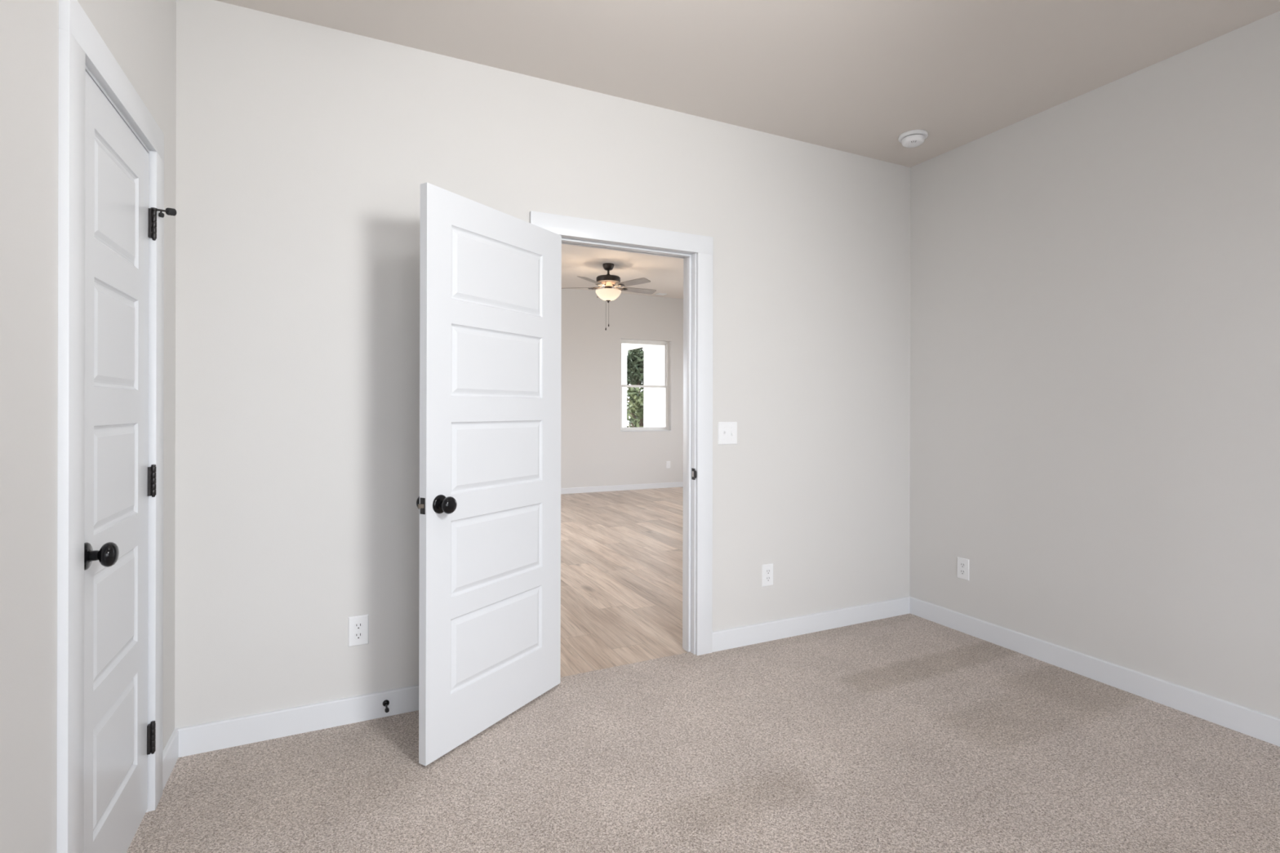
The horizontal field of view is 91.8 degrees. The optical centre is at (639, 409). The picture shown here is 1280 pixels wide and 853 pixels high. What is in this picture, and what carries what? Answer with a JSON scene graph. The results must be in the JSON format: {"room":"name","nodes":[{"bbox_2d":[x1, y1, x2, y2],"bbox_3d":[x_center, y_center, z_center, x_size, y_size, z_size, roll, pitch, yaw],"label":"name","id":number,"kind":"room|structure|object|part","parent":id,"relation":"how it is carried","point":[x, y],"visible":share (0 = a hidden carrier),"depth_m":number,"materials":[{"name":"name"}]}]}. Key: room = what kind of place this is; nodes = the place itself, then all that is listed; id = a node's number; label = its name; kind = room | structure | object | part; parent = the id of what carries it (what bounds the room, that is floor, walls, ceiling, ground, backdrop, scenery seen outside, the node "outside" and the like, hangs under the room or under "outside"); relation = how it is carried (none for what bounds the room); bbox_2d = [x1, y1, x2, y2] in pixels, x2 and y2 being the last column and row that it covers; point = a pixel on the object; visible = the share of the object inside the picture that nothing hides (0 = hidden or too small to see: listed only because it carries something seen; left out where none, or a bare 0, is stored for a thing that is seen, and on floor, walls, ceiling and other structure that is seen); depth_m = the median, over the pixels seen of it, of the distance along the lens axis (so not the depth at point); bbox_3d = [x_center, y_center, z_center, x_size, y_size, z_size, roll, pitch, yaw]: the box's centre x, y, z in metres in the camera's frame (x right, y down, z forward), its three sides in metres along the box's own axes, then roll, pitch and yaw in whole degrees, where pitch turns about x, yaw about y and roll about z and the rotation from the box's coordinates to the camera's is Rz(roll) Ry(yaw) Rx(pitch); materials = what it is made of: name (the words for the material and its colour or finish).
{"room":"empty bedroom","nodes":[
{"label":"empty bedroom","id":0,"kind":"room"},
{"bbox_2d":[0,0,176,852],"bbox_3d":[-0.719,-0.135,0.123,0.114,2.823,4.600,0,0,-26],"label":"wall","id":1,"kind":"structure","parent":0,"point":[140,35],"depth_m":1.21,"materials":[{"name":"white paint"}]},
{"bbox_2d":[56,0,164,852],"bbox_3d":[-1.433,0.178,1.628,0.132,2.134,0.772,0,0,-26],"label":"door frame","id":2,"kind":"structure","parent":1,"relation":"attached to","point":[82,49],"depth_m":1.36,"materials":[{"name":"white paint"}]},
{"bbox_3d":[-1.234,0.223,1.345,0.018,2.045,0.090,0,0,-26],"label":"casing leg","id":3,"kind":"part","parent":2,"relation":"part of","materials":[{"name":"white paint"}]},
{"bbox_3d":[-1.530,0.222,1.961,0.018,2.045,0.090,0,0,-26],"label":"casing leg","id":4,"kind":"part","parent":2,"relation":"part of","materials":[{"name":"white paint"}]},
{"bbox_2d":[83,71,176,852],"bbox_3d":[-1.388,0.223,1.678,0.098,2.019,0.635,0,0,-26],"label":"door","id":5,"kind":"structure","parent":1,"relation":"in","point":[119,481],"depth_m":1.64,"materials":[{"name":"white paint"}]},
{"bbox_3d":[-1.260,0.342,1.454,0.058,0.058,0.058,0,0,-26],"label":"knob","id":6,"kind":"part","parent":5,"relation":"part of","materials":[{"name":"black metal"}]},
{"bbox_2d":[162,729,178,791],"bbox_3d":[-1.604,1.194,2.106,0.014,0.100,0.234,0,0,-26],"label":"baseboard","id":7,"kind":"structure","parent":1,"relation":"attached to","point":[171,752],"depth_m":2.11,"materials":[{"name":"white paint"}]},
{"bbox_2d":[174,0,911,728],"bbox_3d":[1.415,-0.284,3.764,7.500,3.130,0.114,0,0,-26],"label":"wall","id":8,"kind":"structure","parent":0,"point":[305,151],"depth_m":2.53,"materials":[{"name":"white paint"}]},
{"bbox_2d":[173,684,418,757],"bbox_3d":[-1.080,1.196,2.495,1.296,0.100,0.014,0,0,-26],"label":"baseboard","id":9,"kind":"structure","parent":8,"relation":"attached to","point":[245,730],"depth_m":2.37,"materials":[{"name":"white paint"}]},
{"bbox_2d":[348,614,368,646],"bbox_3d":[-1.125,0.885,2.478,0.074,0.118,0.007,0,0,-26],"label":"electrical outlet","id":10,"kind":"object","parent":8,"relation":"attached to","point":[358,626],"visible":1,"depth_m":2.48,"materials":[{"name":"white plastic"}]},
{"bbox_2d":[353,631,363,639],"bbox_3d":[-1.124,0.904,2.475,0.034,0.028,0.002,0,0,-26],"label":"receptacle","id":11,"kind":"object","parent":10,"relation":"attached to","point":[357,635],"depth_m":2.47,"materials":[{"name":"grey plastic"}]},
{"bbox_2d":[353,622,363,630],"bbox_3d":[-1.124,0.865,2.475,0.034,0.028,0.002,0,0,-26],"label":"receptacle","id":12,"kind":"object","parent":10,"relation":"attached to","point":[357,625],"depth_m":2.47,"materials":[{"name":"grey plastic"}]},
{"bbox_2d":[382,699,389,712],"bbox_3d":[-1.013,1.190,2.478,0.026,0.026,0.076,0,0,-26],"label":"door stop","id":13,"kind":"object","parent":8,"relation":"attached to","point":[386,702],"visible":1,"depth_m":2.50,"materials":[{"name":"black metal"}]},
{"bbox_2d":[416,182,561,766],"bbox_3d":[-0.563,0.225,2.480,0.164,2.019,0.784,0,0,30],"label":"door","id":14,"kind":"structure","parent":8,"relation":"in","point":[488,503],"depth_m":2.39,"materials":[{"name":"white paint"}]},
{"bbox_3d":[-0.769,0.336,2.231,0.060,0.061,0.061,0,0,30],"label":"knob","id":15,"kind":"part","parent":14,"relation":"part of","materials":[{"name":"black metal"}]},
{"bbox_3d":[-0.755,0.336,2.153,0.025,0.057,0.001,0,0,30],"label":"latch plate","id":16,"kind":"part","parent":14,"relation":"part of","materials":[{"name":"metal"}]},
{"bbox_3d":[-0.679,0.336,2.179,0.060,0.061,0.061,0,0,30],"label":"knob","id":17,"kind":"part","parent":14,"relation":"part of","materials":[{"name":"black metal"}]},
{"bbox_2d":[529,210,713,655],"bbox_3d":[-0.091,0.187,3.041,0.957,2.145,0.150,0,0,-26],"label":"door frame","id":18,"kind":"structure","parent":8,"relation":"attached to","point":[696,251],"depth_m":3.16,"materials":[{"name":"white paint"}]},
{"bbox_3d":[0.272,0.233,3.288,0.090,2.056,0.018,0,0,-26],"label":"casing leg","id":19,"kind":"part","parent":18,"relation":"part of","materials":[{"name":"white paint"}]},
{"bbox_3d":[0.275,0.331,3.162,0.003,0.058,0.043,0,0,-27],"label":"strike plate","id":20,"kind":"part","parent":18,"relation":"part of","materials":[{"name":"brown metal"}]},
{"bbox_3d":[0.329,0.227,3.169,0.090,2.043,0.018,0,0,-26],"label":"casing leg","id":21,"kind":"part","parent":18,"relation":"part of","materials":[{"name":"white paint"}]},
{"bbox_2d":[718,422,737,444],"bbox_3d":[0.461,0.125,3.234,0.117,0.118,0.016,0,0,-26],"label":"light switch","id":22,"kind":"object","parent":8,"relation":"attached to","point":[727,431],"visible":1,"depth_m":3.23,"materials":[{"name":"white plastic"}]},
{"bbox_2d":[761,563,773,586],"bbox_3d":[0.691,0.897,3.350,0.074,0.118,0.007,0,0,-26],"label":"electrical outlet","id":23,"kind":"object","parent":8,"relation":"attached to","point":[766,569],"visible":1,"depth_m":3.35,"materials":[{"name":"white plastic"}]},
{"bbox_2d":[765,576,770,582],"bbox_3d":[0.692,0.916,3.349,0.034,0.028,0.002,0,0,-26],"label":"receptacle","id":24,"kind":"object","parent":23,"relation":"attached to","point":[767,578],"depth_m":3.35,"materials":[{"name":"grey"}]},
{"bbox_2d":[765,568,770,574],"bbox_3d":[0.692,0.877,3.349,0.034,0.028,0.002,0,0,-26],"label":"receptacle","id":25,"kind":"object","parent":23,"relation":"attached to","point":[767,571],"depth_m":3.35,"materials":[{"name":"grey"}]},
{"bbox_2d":[711,595,910,652],"bbox_3d":[1.016,1.200,3.503,1.442,0.100,0.014,0,0,-26],"label":"baseboard","id":26,"kind":"structure","parent":8,"relation":"attached to","point":[725,639],"depth_m":3.45,"materials":[{"name":"white paint"}]},
{"bbox_2d":[560,288,683,488],"bbox_3d":[-1.224,-0.290,9.256,7.500,3.130,0.140,0,0,-26],"label":"wall","id":27,"kind":"structure","parent":0,"point":[595,452],"depth_m":9.53,"materials":[{"name":"white paint"}]},
{"bbox_2d":[560,481,683,493],"bbox_3d":[-1.194,1.216,9.187,7.300,0.082,0.014,0,0,-26],"label":"baseboard","id":28,"kind":"structure","parent":27,"relation":"attached to","point":[679,484],"depth_m":9.61,"materials":[{"name":"white paint"}]},
{"bbox_2d":[620,338,671,431],"bbox_3d":[0.073,-0.377,9.877,0.888,1.449,0.135,0,0,-26],"label":"window","id":29,"kind":"structure","parent":27,"relation":"in","point":[666,344],"depth_m":9.98,"materials":[{"name":"white plastic"}]},
{"bbox_3d":[0.053,-0.707,9.919,0.816,0.713,0.025,0,0,-26],"label":"sash","id":30,"kind":"part","parent":29,"relation":"part of","materials":[{"name":"white plastic"}]},
{"bbox_3d":[0.066,-0.035,9.890,0.816,0.699,0.025,0,0,-26],"label":"sash","id":31,"kind":"part","parent":29,"relation":"part of","materials":[{"name":"white plastic"}]},
{"bbox_3d":[0.086,0.341,9.845,0.888,0.012,0.065,0,0,-26],"label":"sill","id":32,"kind":"part","parent":29,"relation":"part of","materials":[{"name":"white paint"}]},
{"bbox_2d":[666,461,670,468],"bbox_3d":[0.457,0.892,9.984,0.076,0.116,0.007,0,0,-26],"label":"wall plate","id":33,"kind":"object","parent":27,"relation":"attached to","point":[668,463],"visible":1,"depth_m":9.98,"materials":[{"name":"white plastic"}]},
{"bbox_2d":[561,244,683,298],"bbox_3d":[0.080,-1.827,6.550,7.500,0.050,6.066,0,0,-26],"label":"ceiling","id":34,"kind":"structure","parent":0,"point":[665,274],"depth_m":7.97,"materials":[{"name":"white paint"}]},
{"bbox_2d":[561,262,656,330],"bbox_3d":[-0.362,-1.392,7.733,1.252,0.821,1.291,0,0,-26],"label":"ceiling fan","id":35,"kind":"object","parent":34,"relation":"hanging from","point":[608,294],"visible":0.98,"depth_m":7.62,"materials":[{"name":"brown metal"}]},
{"bbox_3d":[-0.574,-1.518,7.320,0.138,0.006,0.475,13,6,24],"label":"blade","id":36,"kind":"part","parent":35,"relation":"part of","materials":[{"name":"grey wood"}]},
{"bbox_2d":[600,281,615,286],"bbox_3d":[-0.393,-1.550,7.707,0.184,0.050,0.184,0,0,-26],"label":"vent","id":37,"kind":"object","parent":35,"relation":"attached to","point":[606,283],"depth_m":7.65,"materials":[{"name":"metal"}]},
{"bbox_3d":[-0.394,-1.413,7.707,0.320,0.124,0.320,0,0,-26],"label":"lamp shade","id":38,"kind":"part","parent":35,"relation":"part of","materials":[{"name":"white glass"}]},
{"bbox_3d":[-0.274,-1.524,7.596,0.184,0.045,0.082,0,0,43],"label":"blade arm","id":39,"kind":"part","parent":35,"relation":"part of","materials":[{"name":"brown metal"}]},
{"bbox_3d":[-0.251,-1.524,7.790,0.186,0.045,0.084,0,0,-26],"label":"blade arm","id":40,"kind":"part","parent":35,"relation":"part of","materials":[{"name":"brown metal"}]},
{"bbox_3d":[-0.080,-1.517,7.416,0.475,0.006,0.138,0,-12,43],"label":"blade","id":41,"kind":"part","parent":35,"relation":"part of","materials":[{"name":"grey wood"}]},
{"bbox_3d":[-0.020,-1.517,7.915,0.475,0.006,0.138,0,-12,-29],"label":"blade","id":42,"kind":"part","parent":35,"relation":"part of","materials":[{"name":"grey wood"}]},
{"bbox_2d":[655,293,666,295],"bbox_3d":[0.329,-1.797,9.679,0.143,0.008,0.128,0,0,-26],"label":"ceiling vent","id":43,"kind":"object","parent":34,"relation":"in","point":[658,294],"visible":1,"depth_m":9.67,"materials":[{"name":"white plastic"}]},
{"bbox_2d":[126,486,1279,852],"bbox_3d":[1.099,1.272,4.416,7.300,0.042,10.600,0,0,-26],"label":"floor","id":44,"kind":"structure","parent":0,"point":[907,733],"depth_m":2.20,"materials":[{"name":"beige carpet"}]},
{"bbox_2d":[215,0,1279,167],"bbox_3d":[1.000,-1.518,0.948,3.894,0.050,4.600,0,0,-26],"label":"ceiling","id":45,"kind":"structure","parent":0,"point":[854,77],"depth_m":2.57,"materials":[{"name":"white paint"}]},
{"bbox_2d":[897,129,928,147],"bbox_3d":[1.487,-1.465,3.377,0.149,0.053,0.149,0,0,-26],"label":"smoke detector","id":46,"kind":"object","parent":45,"relation":"attached to","point":[913,138],"visible":1,"depth_m":3.34,"materials":[{"name":"white plastic"}]},
{"bbox_2d":[909,10,1279,718],"bbox_3d":[2.716,-0.127,1.774,0.120,2.823,4.600,0,0,-26],"label":"wall","id":47,"kind":"structure","parent":0,"point":[1095,274],"depth_m":2.79,"materials":[{"name":"white paint"}]},
{"bbox_2d":[957,556,968,580],"bbox_3d":[1.818,0.897,3.490,0.007,0.118,0.074,0,0,-26],"label":"electrical outlet","id":48,"kind":"object","parent":47,"relation":"attached to","point":[962,563],"visible":1,"depth_m":3.49,"materials":[{"name":"white plastic"}]},
{"bbox_2d":[960,568,965,574],"bbox_3d":[1.816,0.917,3.490,0.002,0.028,0.034,0,0,-26],"label":"receptacle","id":49,"kind":"object","parent":48,"relation":"attached to","point":[962,571],"depth_m":3.49,"materials":[{"name":"grey plastic"}]},
{"bbox_2d":[960,562,965,568],"bbox_3d":[1.816,0.878,3.490,0.002,0.028,0.034,0,0,-26],"label":"receptacle","id":50,"kind":"object","parent":48,"relation":"attached to","point":[962,565],"depth_m":3.49,"materials":[{"name":"grey plastic"}]},
{"bbox_2d":[910,596,1279,746],"bbox_3d":[2.634,1.204,1.784,0.014,0.100,4.486,0,0,-26],"label":"baseboard","id":51,"kind":"structure","parent":47,"relation":"attached to","point":[1265,727],"depth_m":2.79,"materials":[{"name":"white paint"}]},
{"label":"outside","id":52,"kind":"structure","parent":0,"visible":0},
{"bbox_3d":[-12.684,1.644,33.663,80.000,0.050,53.780,0,0,-26],"label":"ground","id":53,"kind":"structure","parent":52,"visible":0},
{"bbox_2d":[626,347,644,427],"bbox_3d":[-0.062,-1.379,16.837,3.496,6.058,3.254,0,0,-26],"label":"tree","id":54,"kind":"object","parent":53,"relation":"on","point":[635,357],"visible":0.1,"depth_m":16.05,"materials":[{"name":"green plant"}]},
{"bbox_2d":[626,384,644,426],"bbox_3d":[0.103,0.518,13.899,1.282,2.267,1.226,0,0,-26],"label":"tree","id":55,"kind":"object","parent":53,"relation":"on","point":[636,403],"visible":0.13,"depth_m":13.69,"materials":[{"name":"green plant"}]},
{"bbox_3d":[-1.118,1.495,10.873,3.100,0.300,2.680,0,0,-26],"label":"floor","id":56,"kind":"structure","parent":53,"relation":"on","visible":0},
{"bbox_2d":[621,350,627,427],"bbox_3d":[-0.384,0.087,12.457,0.154,2.520,0.324,0,0,-26],"label":"porch post","id":57,"kind":"object","parent":56,"relation":"on","point":[624,353],"visible":0.17,"depth_m":12.32,"materials":[{"name":"white"}]},
{"bbox_2d":[643,344,646,426],"bbox_3d":[0.151,0.088,11.343,0.154,2.520,0.154,0,0,-26],"label":"porch post","id":58,"kind":"object","parent":56,"relation":"on","point":[644,346],"visible":0.18,"depth_m":11.31,"materials":[{"name":"white"}]},
{"bbox_2d":[621,342,645,350],"bbox_3d":[-0.149,-1.272,11.974,0.150,0.200,1.530,0,0,-26],"label":"beam","id":59,"kind":"structure","parent":58,"relation":"on","point":[624,346],"depth_m":11.90,"materials":[{"name":"white"}]},
{"bbox_2d":[646,344,665,426],"bbox_3d":[0.422,-0.011,10.763,0.126,2.720,1.150,0,0,-26],"label":"wall","id":60,"kind":"structure","parent":56,"relation":"on","point":[655,397],"depth_m":10.92,"materials":[{"name":"white"}]}
]}

